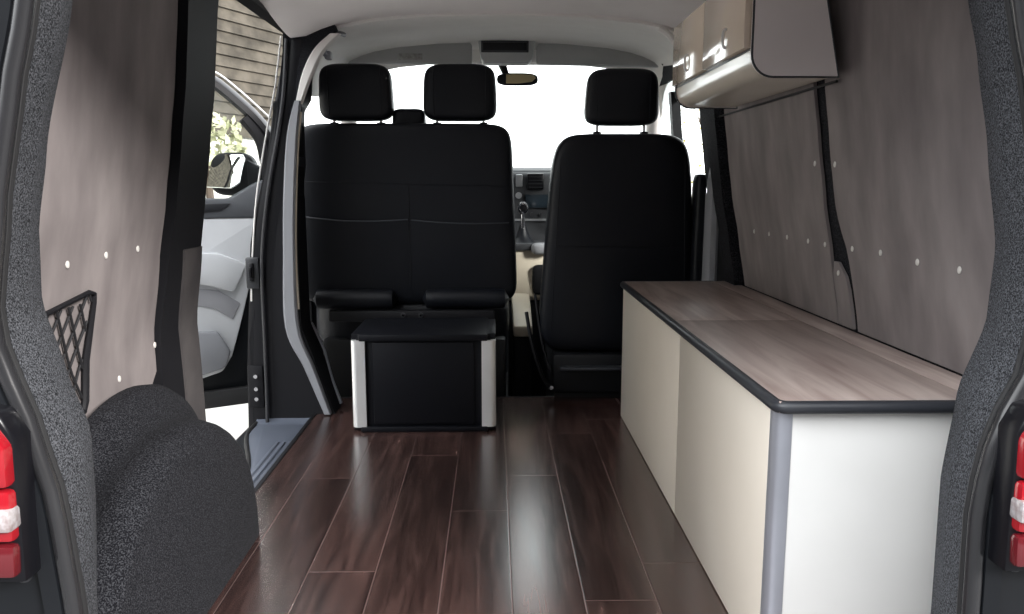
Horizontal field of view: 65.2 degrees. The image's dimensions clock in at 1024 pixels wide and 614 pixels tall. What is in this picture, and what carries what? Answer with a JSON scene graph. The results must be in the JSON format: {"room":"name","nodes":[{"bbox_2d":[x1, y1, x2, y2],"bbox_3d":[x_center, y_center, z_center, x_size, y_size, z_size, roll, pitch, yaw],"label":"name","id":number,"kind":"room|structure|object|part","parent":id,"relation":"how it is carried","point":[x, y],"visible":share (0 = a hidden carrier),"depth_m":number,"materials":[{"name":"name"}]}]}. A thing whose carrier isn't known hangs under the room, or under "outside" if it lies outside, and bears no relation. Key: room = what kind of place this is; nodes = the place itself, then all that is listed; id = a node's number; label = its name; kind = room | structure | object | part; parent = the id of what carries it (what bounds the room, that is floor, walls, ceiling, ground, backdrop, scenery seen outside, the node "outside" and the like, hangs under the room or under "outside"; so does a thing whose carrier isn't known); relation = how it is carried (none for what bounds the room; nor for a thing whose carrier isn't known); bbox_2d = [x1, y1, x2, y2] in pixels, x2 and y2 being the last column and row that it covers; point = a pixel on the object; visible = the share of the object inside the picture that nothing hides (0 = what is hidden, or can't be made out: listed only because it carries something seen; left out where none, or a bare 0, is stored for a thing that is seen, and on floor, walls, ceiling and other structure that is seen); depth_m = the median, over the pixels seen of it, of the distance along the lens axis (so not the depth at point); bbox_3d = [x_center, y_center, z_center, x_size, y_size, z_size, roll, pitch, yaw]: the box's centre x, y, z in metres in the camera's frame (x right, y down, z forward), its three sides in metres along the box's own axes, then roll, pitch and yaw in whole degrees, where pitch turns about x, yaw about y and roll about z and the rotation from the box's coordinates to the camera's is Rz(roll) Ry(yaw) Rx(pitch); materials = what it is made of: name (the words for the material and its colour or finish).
{"room":"vehicle interior","nodes":[
{"label":"vehicle interior","id":0,"kind":"room"},
{"bbox_2d":[153,0,284,399],"bbox_3d":[-0.801,-0.150,2.079,0.323,1.660,2.050,0,9,-1],"label":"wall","id":1,"kind":"structure","parent":0,"point":[196,41],"depth_m":1.95,"materials":[{"name":"black plastic"}]},
{"bbox_2d":[0,404,40,581],"bbox_3d":[-0.744,0.226,1.055,0.194,0.286,0.068,0,9,-1],"label":"tail lamp","id":2,"kind":"object","parent":1,"relation":"attached to","point":[19,538],"visible":1,"depth_m":1.05,"materials":[{"name":"plastic"}]},
{"bbox_2d":[0,0,63,613],"bbox_3d":[-0.688,0.137,1.078,0.466,1.800,0.026,0,9,-1],"label":"trim","id":3,"kind":"structure","parent":1,"relation":"attached to","point":[40,594],"depth_m":1.11,"materials":[{"name":"paint"}]},
{"bbox_2d":[5,0,97,613],"bbox_3d":[-0.651,0.023,1.158,0.412,1.500,0.160,0,9,-1],"label":"trim","id":4,"kind":"structure","parent":1,"relation":"attached to","point":[34,343],"depth_m":1.13,"materials":[{"name":"carpet"}]},
{"bbox_2d":[39,0,177,418],"bbox_3d":[-0.793,-0.227,1.529,0.154,1.100,0.726,0,9,-1],"label":"plywood panel","id":5,"kind":"object","parent":1,"relation":"attached to","point":[103,204],"visible":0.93,"depth_m":1.60,"materials":[{"name":"grey wood"}]},
{"bbox_2d":[46,290,96,413],"bbox_3d":[-0.835,0.112,1.440,0.042,0.253,0.327,0,9,-1],"label":"net","id":6,"kind":"object","parent":5,"relation":"attached to","point":[84,365],"visible":0.34,"depth_m":1.56,"materials":[{"name":"black fabric"}]},
{"bbox_2d":[178,246,205,420],"bbox_3d":[-0.845,0.158,2.134,0.053,0.635,0.177,0,9,-1],"label":"strip","id":7,"kind":"object","parent":1,"relation":"attached to","point":[192,257],"visible":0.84,"depth_m":2.11,"materials":[{"name":"grey wood"}]},
{"bbox_2d":[236,427,248,456],"bbox_3d":[-0.911,0.676,2.868,0.300,0.265,1.100,0,9,-1],"label":"trim","id":8,"kind":"structure","parent":1,"relation":"attached to","point":[240,440],"depth_m":3.06,"materials":[{"name":"paint"}]},
{"bbox_2d":[244,418,308,487],"bbox_3d":[-0.887,0.493,2.789,0.227,0.112,0.878,0,9,-1],"label":"step","id":9,"kind":"structure","parent":8,"relation":"on","point":[264,442],"depth_m":2.91,"materials":[{"name":"plastic"}]},
{"bbox_2d":[245,36,312,427],"bbox_3d":[-0.908,-0.255,3.113,0.293,1.510,0.230,0,9,-1],"label":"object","id":10,"kind":"structure","parent":1,"relation":"attached to","point":[259,266],"depth_m":3.04,"materials":[{"name":"metal"}]},
{"bbox_2d":[254,413,315,491],"bbox_3d":[-0.769,0.501,2.783,0.013,0.048,0.860,0,9,-1],"label":"trim","id":11,"kind":"structure","parent":1,"relation":"attached to","point":[302,429],"depth_m":2.67,"materials":[{"name":"grey metal"}]},
{"bbox_2d":[273,101,304,195],"bbox_3d":[-0.852,-0.598,3.071,0.095,0.360,0.150,0,9,-1],"label":"trim","id":12,"kind":"structure","parent":1,"relation":"attached to","point":[300,192],"depth_m":3.10,"materials":[{"name":"plastic"}]},
{"bbox_2d":[249,196,341,422],"bbox_3d":[-0.845,0.114,3.180,0.350,1.100,0.154,0,9,-1],"label":"trim","id":13,"kind":"structure","parent":1,"relation":"attached to","point":[294,394],"depth_m":3.13,"materials":[{"name":"black plastic"}]},
{"bbox_2d":[274,25,337,142],"bbox_3d":[-0.766,-0.855,2.971,0.245,0.480,0.034,0,9,-1],"label":"trim","id":14,"kind":"structure","parent":1,"relation":"attached to","point":[309,42],"depth_m":2.94,"materials":[{"name":"plastic"}]},
{"bbox_2d":[283,33,340,414],"bbox_3d":[-0.753,-0.291,3.036,0.250,1.435,0.038,0,9,-1],"label":"trim","id":15,"kind":"structure","parent":1,"relation":"attached to","point":[291,304],"depth_m":3.02,"materials":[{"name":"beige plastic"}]},
{"bbox_3d":[-0.716,-0.877,2.951,0.175,0.250,0.028,0,9,-1],"label":"trim","id":16,"kind":"part","parent":15,"relation":"part of","materials":[{"name":"grey plastic"}]},
{"bbox_2d":[0,0,1023,613],"bbox_3d":[0.017,0.078,1.089,1.444,1.437,0.028,0,9,-1],"label":"seal","id":17,"kind":"object","parent":1,"relation":"attached to","point":[21,38],"visible":0.98,"depth_m":1.08,"materials":[{"name":"rubber"}]},
{"bbox_2d":[197,71,311,408],"bbox_3d":[-1.557,-0.338,4.020,1.049,1.696,0.313,-5,10,-30],"label":"passenger door","id":18,"kind":"structure","parent":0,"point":[223,299],"depth_m":4.00,"materials":[{"name":"paint"}]},
{"bbox_3d":[-1.609,-0.176,3.863,0.629,0.233,0.050,-5,10,-31],"label":"armrest","id":19,"kind":"part","parent":18,"relation":"part of","materials":[{"name":"grey plastic"}]},
{"bbox_3d":[-1.594,-0.034,3.941,0.739,0.800,0.050,-5,10,-31],"label":"panel","id":20,"kind":"part","parent":18,"relation":"part of","materials":[{"name":"grey plastic"}]},
{"bbox_2d":[207,154,244,187],"bbox_3d":[-1.447,-0.687,4.047,0.193,0.171,0.074,3,9,17],"label":"mirror glass","id":21,"kind":"object","parent":18,"relation":"attached to","point":[226,170],"depth_m":4.04,"materials":[{"name":"multicoloured"}]},
{"bbox_3d":[-1.581,-0.521,3.882,0.799,0.191,0.075,-5,10,-31],"label":"belt panel","id":22,"kind":"part","parent":18,"relation":"part of","materials":[{"name":"grey plastic"}]},
{"bbox_3d":[-1.274,-0.769,4.018,0.173,0.394,0.066,-5,10,-31],"label":"frame","id":23,"kind":"part","parent":18,"relation":"part of","materials":[{"name":"plastic"}]},
{"bbox_3d":[-1.278,-0.677,4.098,0.140,0.151,0.058,0,9,-1],"label":"mirror arm","id":24,"kind":"part","parent":18,"relation":"part of"},
{"bbox_2d":[207,397,727,613],"bbox_3d":[-0.008,0.575,2.265,1.800,0.030,2.300,0,9,-1],"label":"floor","id":25,"kind":"structure","parent":0,"point":[555,508],"depth_m":2.12,"materials":[{"name":"brown wood"}]},
{"bbox_2d":[87,384,258,613],"bbox_3d":[-0.741,0.415,1.688,0.190,0.462,0.940,0,9,-1],"label":"wheel arch","id":26,"kind":"object","parent":25,"relation":"on","point":[177,512],"visible":0.85,"depth_m":1.57,"materials":[{"name":"carpet"}]},
{"bbox_2d":[311,322,342,403],"bbox_3d":[-0.744,0.226,3.233,0.132,0.330,0.030,3,9,20],"label":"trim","id":27,"kind":"structure","parent":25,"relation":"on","point":[313,325],"depth_m":3.23,"materials":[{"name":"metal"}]},
{"bbox_2d":[351,318,495,431],"bbox_3d":[-0.324,0.250,3.078,0.523,0.362,0.370,0,9,-1],"label":"storage box","id":28,"kind":"object","parent":25,"relation":"on","point":[409,374],"visible":1,"depth_m":2.91,"materials":[{"name":"plastic"}]},
{"bbox_3d":[-0.556,0.278,2.914,0.052,0.322,0.042,0,9,-1],"label":"corner post","id":29,"kind":"part","parent":28,"relation":"part of","materials":[{"name":"metal"}]},
{"bbox_3d":[-0.321,0.276,2.907,0.365,0.303,0.010,0,9,-1],"label":"panel","id":30,"kind":"part","parent":28,"relation":"part of","materials":[{"name":"black plastic"}]},
{"bbox_3d":[-0.324,0.083,3.052,0.522,0.024,0.370,0,9,-1],"label":"lid","id":31,"kind":"part","parent":28,"relation":"part of","materials":[{"name":"black plastic"}]},
{"bbox_3d":[-0.085,0.276,2.925,0.052,0.322,0.042,0,9,-1],"label":"corner post","id":32,"kind":"part","parent":28,"relation":"part of","materials":[{"name":"metal"}]},
{"bbox_2d":[621,289,952,613],"bbox_3d":[0.623,0.304,2.255,0.366,0.508,1.676,0,9,-1],"label":"storage cabinet","id":33,"kind":"object","parent":25,"relation":"on","point":[782,513],"visible":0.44,"depth_m":1.44,"materials":[{"name":"white laminate"}]},
{"bbox_3d":[0.445,0.247,2.617,0.022,0.503,0.935,0,9,-1],"label":"door","id":34,"kind":"part","parent":33,"relation":"part of","materials":[{"name":"beige laminate"}]},
{"bbox_3d":[0.463,0.373,1.803,0.022,0.503,0.704,0,9,-1],"label":"door","id":35,"kind":"part","parent":33,"relation":"part of","materials":[{"name":"beige laminate"}]},
{"bbox_3d":[0.472,0.431,1.439,0.028,0.507,0.033,0,9,-1],"label":"corner post","id":36,"kind":"part","parent":33,"relation":"part of","materials":[{"name":"grey metal"}]},
{"bbox_2d":[620,281,961,413],"bbox_3d":[0.641,0.042,2.210,0.429,0.024,1.718,0,9,-1],"label":"countertop","id":37,"kind":"structure","parent":33,"relation":"on","point":[793,360],"depth_m":1.72,"materials":[{"name":"brown wood"}]},
{"bbox_3d":[0.596,-0.022,2.624,0.357,0.024,0.879,0,9,-1],"label":"edge trim","id":38,"kind":"part","parent":37,"relation":"part of","materials":[{"name":"black plastic"}]},
{"bbox_3d":[0.602,-0.022,2.618,0.345,0.020,0.868,0,9,-1],"label":"lid","id":39,"kind":"part","parent":37,"relation":"part of","materials":[{"name":"brown wood"}]},
{"bbox_3d":[0.615,0.110,1.774,0.357,0.024,0.836,0,9,-1],"label":"edge trim","id":40,"kind":"part","parent":37,"relation":"part of","materials":[{"name":"black plastic"}]},
{"bbox_3d":[0.621,0.108,1.780,0.345,0.020,0.824,0,9,-1],"label":"lid","id":41,"kind":"part","parent":37,"relation":"part of","materials":[{"name":"brown wood"}]},
{"bbox_3d":[0.655,0.431,1.439,0.340,0.507,0.022,0,9,-1],"label":"panel","id":42,"kind":"part","parent":33,"relation":"part of","materials":[{"name":"white laminate"}]},
{"bbox_2d":[259,0,706,37],"bbox_3d":[-0.011,-0.902,1.950,1.555,0.135,2.070,0,9,-1],"label":"ceiling","id":43,"kind":"structure","parent":0,"point":[296,18],"depth_m":2.81,"materials":[{"name":"grey fabric"}]},
{"bbox_2d":[312,13,674,119],"bbox_3d":[-0.037,-1.029,3.432,1.586,0.393,0.902,0,9,-1],"label":"ceiling","id":44,"kind":"structure","parent":0,"point":[638,37],"depth_m":3.35,"materials":[{"name":"grey plastic"}]},
{"bbox_2d":[323,31,346,59],"bbox_3d":[-0.665,-0.980,2.996,0.089,0.099,0.071,0,9,-1],"label":"handle","id":45,"kind":"object","parent":44,"relation":"attached to","point":[327,55],"visible":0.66,"depth_m":3.00,"materials":[{"name":"grey plastic"}]},
{"bbox_2d":[349,43,471,64],"bbox_3d":[-0.476,-1.185,3.728,0.580,0.109,0.053,0,9,-1],"label":"sun visor","id":46,"kind":"object","parent":44,"relation":"attached to","point":[449,53],"visible":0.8,"depth_m":3.71,"materials":[{"name":"plastic"}]},
{"bbox_2d":[430,50,537,64],"bbox_3d":[-0.049,-1.218,3.874,1.640,0.080,0.090,0,9,-1],"label":"trim","id":47,"kind":"structure","parent":44,"relation":"attached to","point":[476,59],"depth_m":3.83,"materials":[{"name":"grey plastic"}]},
{"bbox_2d":[478,40,534,65],"bbox_3d":[-0.024,-1.202,3.752,0.271,0.123,0.118,0,9,-1],"label":"console","id":48,"kind":"object","parent":44,"relation":"attached to","point":[492,52],"visible":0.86,"depth_m":3.70,"materials":[{"name":"plastic"}]},
{"bbox_3d":[-0.033,-1.204,3.698,0.221,0.053,0.006,0,9,-1],"label":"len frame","id":49,"kind":"part","parent":48,"relation":"part of","materials":[{"name":"plastic"}]},
{"bbox_2d":[536,43,657,67],"bbox_3d":[0.414,-1.183,3.748,0.600,0.121,0.054,0,9,-1],"label":"sun visor","id":50,"kind":"object","parent":44,"relation":"attached to","point":[546,54],"visible":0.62,"depth_m":3.73,"materials":[{"name":"plastic"}]},
{"bbox_2d":[658,26,673,46],"bbox_3d":[0.658,-0.797,3.023,0.227,0.511,0.034,0,9,-1],"label":"handle","id":51,"kind":"object","parent":44,"relation":"attached to","point":[662,30],"visible":0.31,"depth_m":2.98,"materials":[{"name":"plastic"}]},
{"bbox_2d":[506,372,507,395],"bbox_3d":[-0.066,0.533,4.231,2.050,0.050,1.600,0,9,-1],"label":"floor","id":52,"kind":"structure","parent":0,"point":[506,372],"depth_m":4.63,"materials":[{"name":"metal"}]},
{"bbox_2d":[311,301,322,351],"bbox_3d":[-1.066,-0.115,4.564,0.070,1.230,0.500,0,9,-1],"label":"trim","id":53,"kind":"structure","parent":52,"relation":"on","point":[313,305],"depth_m":4.33,"materials":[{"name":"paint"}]},
{"bbox_2d":[304,63,516,396],"bbox_3d":[-0.449,-0.226,3.656,0.929,1.626,0.687,0,9,-1],"label":"seat","id":54,"kind":"object","parent":52,"relation":"on","point":[408,216],"visible":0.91,"depth_m":3.31,"materials":[{"name":"fabric"}]},
{"bbox_3d":[-0.444,-0.391,3.401,0.929,0.750,0.233,0,9,-1],"label":"backrest","id":55,"kind":"part","parent":54,"relation":"part of","materials":[{"name":"fabric"}]},
{"bbox_2d":[316,301,508,340],"bbox_3d":[-0.444,0.028,3.739,0.860,0.240,0.600,0,9,-1],"label":"seat cushion","id":56,"kind":"object","parent":54,"relation":"on","point":[327,330],"depth_m":3.45,"materials":[{"name":"leather"}]},
{"bbox_2d":[511,293,532,395],"bbox_3d":[0.046,0.258,3.867,0.090,0.606,0.360,0,9,-1],"label":"cover","id":57,"kind":"object","parent":52,"relation":"on","point":[520,302],"visible":0.59,"depth_m":3.71,"materials":[{"name":"beige plastic"}]},
{"bbox_2d":[507,240,545,395],"bbox_3d":[0.114,0.084,4.177,0.310,0.855,0.302,0,9,-1],"label":"console","id":58,"kind":"object","parent":52,"relation":"on","point":[529,256],"visible":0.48,"depth_m":4.03,"materials":[{"name":"beige plastic"}]},
{"bbox_2d":[515,202,533,242],"bbox_3d":[0.056,-0.435,4.092,0.120,0.207,0.124,0,9,-1],"label":"lever","id":59,"kind":"object","parent":58,"relation":"on","point":[522,236],"visible":0.99,"depth_m":4.07,"materials":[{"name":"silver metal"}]},
{"bbox_3d":[0.055,-0.502,4.053,0.056,0.064,0.056,0,9,-1],"label":"knob","id":60,"kind":"part","parent":59,"relation":"part of","materials":[{"name":"black plastic"}]},
{"bbox_3d":[0.113,-0.320,4.134,0.310,0.035,0.262,0,9,-1],"label":"plate","id":61,"kind":"part","parent":58,"relation":"part of","materials":[{"name":"plastic"}]},
{"bbox_2d":[524,68,706,396],"bbox_3d":[0.409,-0.190,3.539,0.722,1.591,0.690,0,9,-1],"label":"seat","id":62,"kind":"object","parent":52,"relation":"on","point":[621,207],"visible":0.77,"depth_m":3.20,"materials":[{"name":"fabric"}]},
{"bbox_3d":[0.107,0.184,3.357,0.163,0.322,0.035,8,12,43],"label":"lever","id":63,"kind":"part","parent":62,"relation":"part of","materials":[{"name":"black plastic"}]},
{"bbox_3d":[0.438,0.253,3.313,0.480,0.015,0.040,0,9,-1],"label":"rail","id":64,"kind":"part","parent":62,"relation":"part of","materials":[{"name":"black metal"}]},
{"bbox_3d":[0.435,-0.258,3.295,0.638,0.884,0.222,0,9,-1],"label":"backrest","id":65,"kind":"part","parent":62,"relation":"part of","materials":[{"name":"leather"}]},
{"bbox_3d":[0.750,-0.300,3.240,0.048,0.470,0.116,0,9,-1],"label":"armrest","id":66,"kind":"part","parent":62,"relation":"part of","materials":[{"name":"leather"}]},
{"bbox_2d":[659,64,962,375],"bbox_3d":[0.781,-0.196,2.553,0.273,1.605,2.930,0,9,-1],"label":"wall","id":67,"kind":"structure","parent":0,"point":[839,247],"depth_m":2.04,"materials":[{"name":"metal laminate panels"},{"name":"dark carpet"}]},
{"bbox_2d":[341,396,552,397],"bbox_3d":[-0.034,0.506,3.428,1.800,0.250,0.020,0,9,-1],"label":"trim","id":68,"kind":"structure","parent":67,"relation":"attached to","point":[496,396],"depth_m":3.41,"materials":[{"name":"carpet"}]},
{"bbox_2d":[513,167,550,239],"bbox_3d":[-0.060,-0.485,4.482,1.800,0.585,0.513,0,9,-1],"label":"dashboard","id":69,"kind":"object","parent":67,"relation":"attached to","point":[531,184],"visible":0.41,"depth_m":4.24,"materials":[{"name":"plastic"}]},
{"bbox_3d":[0.035,-0.590,4.231,0.034,0.033,0.030,0,9,-1],"label":"knob","id":70,"kind":"part","parent":69,"relation":"part of","materials":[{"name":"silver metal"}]},
{"bbox_2d":[527,173,543,189],"bbox_3d":[0.124,-0.662,4.220,0.087,0.085,0.025,0,9,-1],"label":"air vent","id":71,"kind":"object","parent":69,"relation":"attached to","point":[535,181],"depth_m":4.21,"materials":[{"name":"black plastic"}]},
{"bbox_2d":[646,110,660,133],"bbox_3d":[0.759,-0.884,4.344,0.100,0.680,0.831,2,9,12],"label":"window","id":72,"kind":"structure","parent":67,"relation":"attached to","point":[654,128],"depth_m":4.25,"materials":[{"name":"glass"}]},
{"bbox_2d":[668,92,682,140],"bbox_3d":[0.757,-0.701,3.608,0.109,0.520,0.050,0,9,-1],"label":"trim","id":73,"kind":"structure","parent":67,"relation":"attached to","point":[674,106],"depth_m":3.56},
{"bbox_2d":[701,170,718,280],"bbox_3d":[0.739,-0.555,3.127,0.218,0.940,0.125,0,9,-1],"label":"trim","id":74,"kind":"structure","parent":67,"relation":"attached to","point":[710,239],"depth_m":3.13,"materials":[{"name":"grey plastic"}]},
{"bbox_2d":[717,232,724,280],"bbox_3d":[0.785,-0.549,3.020,0.211,0.960,0.100,0,9,-1],"label":"trim","id":75,"kind":"structure","parent":67,"relation":"attached to","point":[720,267],"depth_m":3.11,"materials":[{"name":"plastic"}]},
{"bbox_2d":[705,109,745,286],"bbox_3d":[0.760,-0.532,2.910,0.206,0.960,0.120,0,9,-1],"label":"trim","id":76,"kind":"structure","parent":67,"relation":"attached to","point":[715,125],"depth_m":2.90,"materials":[{"name":"plastic"}]},
{"bbox_2d":[672,0,838,108],"bbox_3d":[0.622,-0.704,2.185,0.227,0.252,0.787,0,9,-1],"label":"upper cabinet","id":77,"kind":"object","parent":67,"relation":"attached to","point":[728,54],"visible":1,"depth_m":1.90,"materials":[{"name":"laminate"}]},
{"bbox_3d":[0.512,-0.719,2.355,0.014,0.051,0.007,0,9,-1],"label":"handle","id":78,"kind":"part","parent":77,"relation":"part of","materials":[{"name":"metal"}]},
{"bbox_3d":[0.525,-0.766,2.364,0.017,0.179,0.370,0,9,-1],"label":"door","id":79,"kind":"part","parent":77,"relation":"part of","materials":[{"name":"beige wood"}]},
{"bbox_3d":[0.625,-0.762,2.558,0.204,0.252,0.006,0,9,-1],"label":"edge trim","id":80,"kind":"part","parent":77,"relation":"part of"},
{"bbox_3d":[0.625,-0.763,2.565,0.196,0.243,0.018,0,9,-1],"label":"panel","id":81,"kind":"part","parent":77,"relation":"part of","materials":[{"name":"beige wood"}]},
{"bbox_3d":[0.521,-0.659,1.964,0.014,0.051,0.007,0,9,-1],"label":"handle","id":82,"kind":"part","parent":77,"relation":"part of","materials":[{"name":"metal"}]},
{"bbox_3d":[0.533,-0.709,1.996,0.017,0.179,0.366,0,9,-1],"label":"door","id":83,"kind":"part","parent":77,"relation":"part of","materials":[{"name":"beige wood"}]},
{"bbox_2d":[718,80,837,116],"bbox_3d":[0.742,-0.608,2.402,0.007,0.008,1.100,0,9,-1],"label":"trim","id":84,"kind":"structure","parent":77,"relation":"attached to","point":[834,81],"depth_m":2.19,"materials":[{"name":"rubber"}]},
{"bbox_3d":[0.642,-0.646,1.808,0.196,0.243,0.022,0,9,-1],"label":"panel","id":85,"kind":"part","parent":77,"relation":"part of","materials":[{"name":"brown wood"}]},
{"bbox_3d":[0.642,-0.645,1.799,0.204,0.252,0.006,0,9,-1],"label":"edge trim","id":86,"kind":"part","parent":77,"relation":"part of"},
{"bbox_2d":[724,82,838,323],"bbox_3d":[0.786,-0.465,2.435,0.150,0.907,0.802,0,9,-1],"label":"plywood panel","id":87,"kind":"object","parent":67,"relation":"attached to","point":[776,168],"visible":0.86,"depth_m":2.35,"materials":[{"name":"wood"}]},
{"bbox_2d":[833,261,855,328],"bbox_3d":[0.853,-0.032,2.056,0.038,0.167,0.082,0,9,-1],"label":"plywood panel","id":88,"kind":"object","parent":67,"relation":"attached to","point":[846,313],"visible":1,"depth_m":2.05,"materials":[{"name":"grey wood"}]},
{"bbox_2d":[825,0,994,373],"bbox_3d":[0.805,-0.333,1.586,0.150,0.907,0.800,0,9,-1],"label":"plywood panel","id":89,"kind":"object","parent":67,"relation":"attached to","point":[908,137],"visible":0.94,"depth_m":1.61,"materials":[{"name":"wood"}]},
{"bbox_2d":[931,0,1023,613],"bbox_3d":[0.682,0.018,1.187,0.416,1.500,0.160,0,9,-1],"label":"trim","id":90,"kind":"structure","parent":67,"relation":"attached to","point":[991,364],"depth_m":1.17,"materials":[{"name":"carpet"}]},
{"bbox_2d":[980,489,1023,613],"bbox_3d":[0.723,0.132,1.109,0.470,1.800,0.026,0,9,-1],"label":"trim","id":91,"kind":"structure","parent":67,"relation":"attached to","point":[1002,590],"depth_m":1.14,"materials":[{"name":"paint"}]},
{"bbox_3d":[-0.053,-0.992,4.300,1.770,0.543,0.702,0,9,-1],"label":"window","id":92,"kind":"structure","parent":67,"relation":"in","visible":0},
{"bbox_2d":[497,66,537,85],"bbox_3d":[0.025,-1.152,3.897,0.200,0.152,0.114,0,9,-1],"label":"mirror","id":93,"kind":"object","parent":92,"relation":"attached to","point":[506,78],"visible":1,"depth_m":3.85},
{"bbox_3d":[-0.044,-1.175,3.901,0.060,0.107,0.096,0,9,-1],"label":"stem","id":94,"kind":"part","parent":93,"relation":"part of","materials":[{"name":"black plastic"}]},
{"bbox_2d":[988,399,1023,570],"bbox_3d":[0.770,0.221,1.088,0.194,0.286,0.068,0,9,-1],"label":"tail lamp","id":95,"kind":"object","parent":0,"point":[1006,540],"visible":1,"depth_m":1.09,"materials":[{"name":"plastic"}]},
{"bbox_3d":[-0.178,0.341,8.146,28.000,0.130,28.000,0,9,-1],"label":"floor","id":96,"kind":"structure","parent":0,"visible":0},
{"bbox_2d":[205,403,248,439],"bbox_3d":[-4.648,0.655,5.665,6.950,0.030,6.800,0,9,-1],"label":"concrete slab","id":97,"kind":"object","parent":96,"relation":"on","point":[234,419],"depth_m":5.16,"materials":[{"name":"white concrete"}]},
{"bbox_2d":[206,112,248,197],"bbox_3d":[-2.336,-0.489,6.242,0.609,2.098,0.614,-6,11,-36],"label":"shrub","id":98,"kind":"object","parent":97,"relation":"on","point":[222,136],"visible":0.16,"depth_m":6.13,"materials":[{"name":"green plant"}]},
{"bbox_2d":[209,0,282,197],"bbox_3d":[-3.797,-1.479,4.059,0.600,4.720,8.454,4,10,22],"label":"building","id":99,"kind":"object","parent":96,"relation":"on","point":[247,47],"visible":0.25,"depth_m":7.10,"materials":[{"name":"beige wood"}]},
{"bbox_2d":[667,107,704,183],"bbox_3d":[2.852,-2.278,11.144,1.582,4.130,1.518,0,9,-1],"label":"tree","id":100,"kind":"object","parent":96,"relation":"on","point":[694,110],"visible":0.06,"depth_m":11.24,"materials":[{"name":"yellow plant"}]}
]}

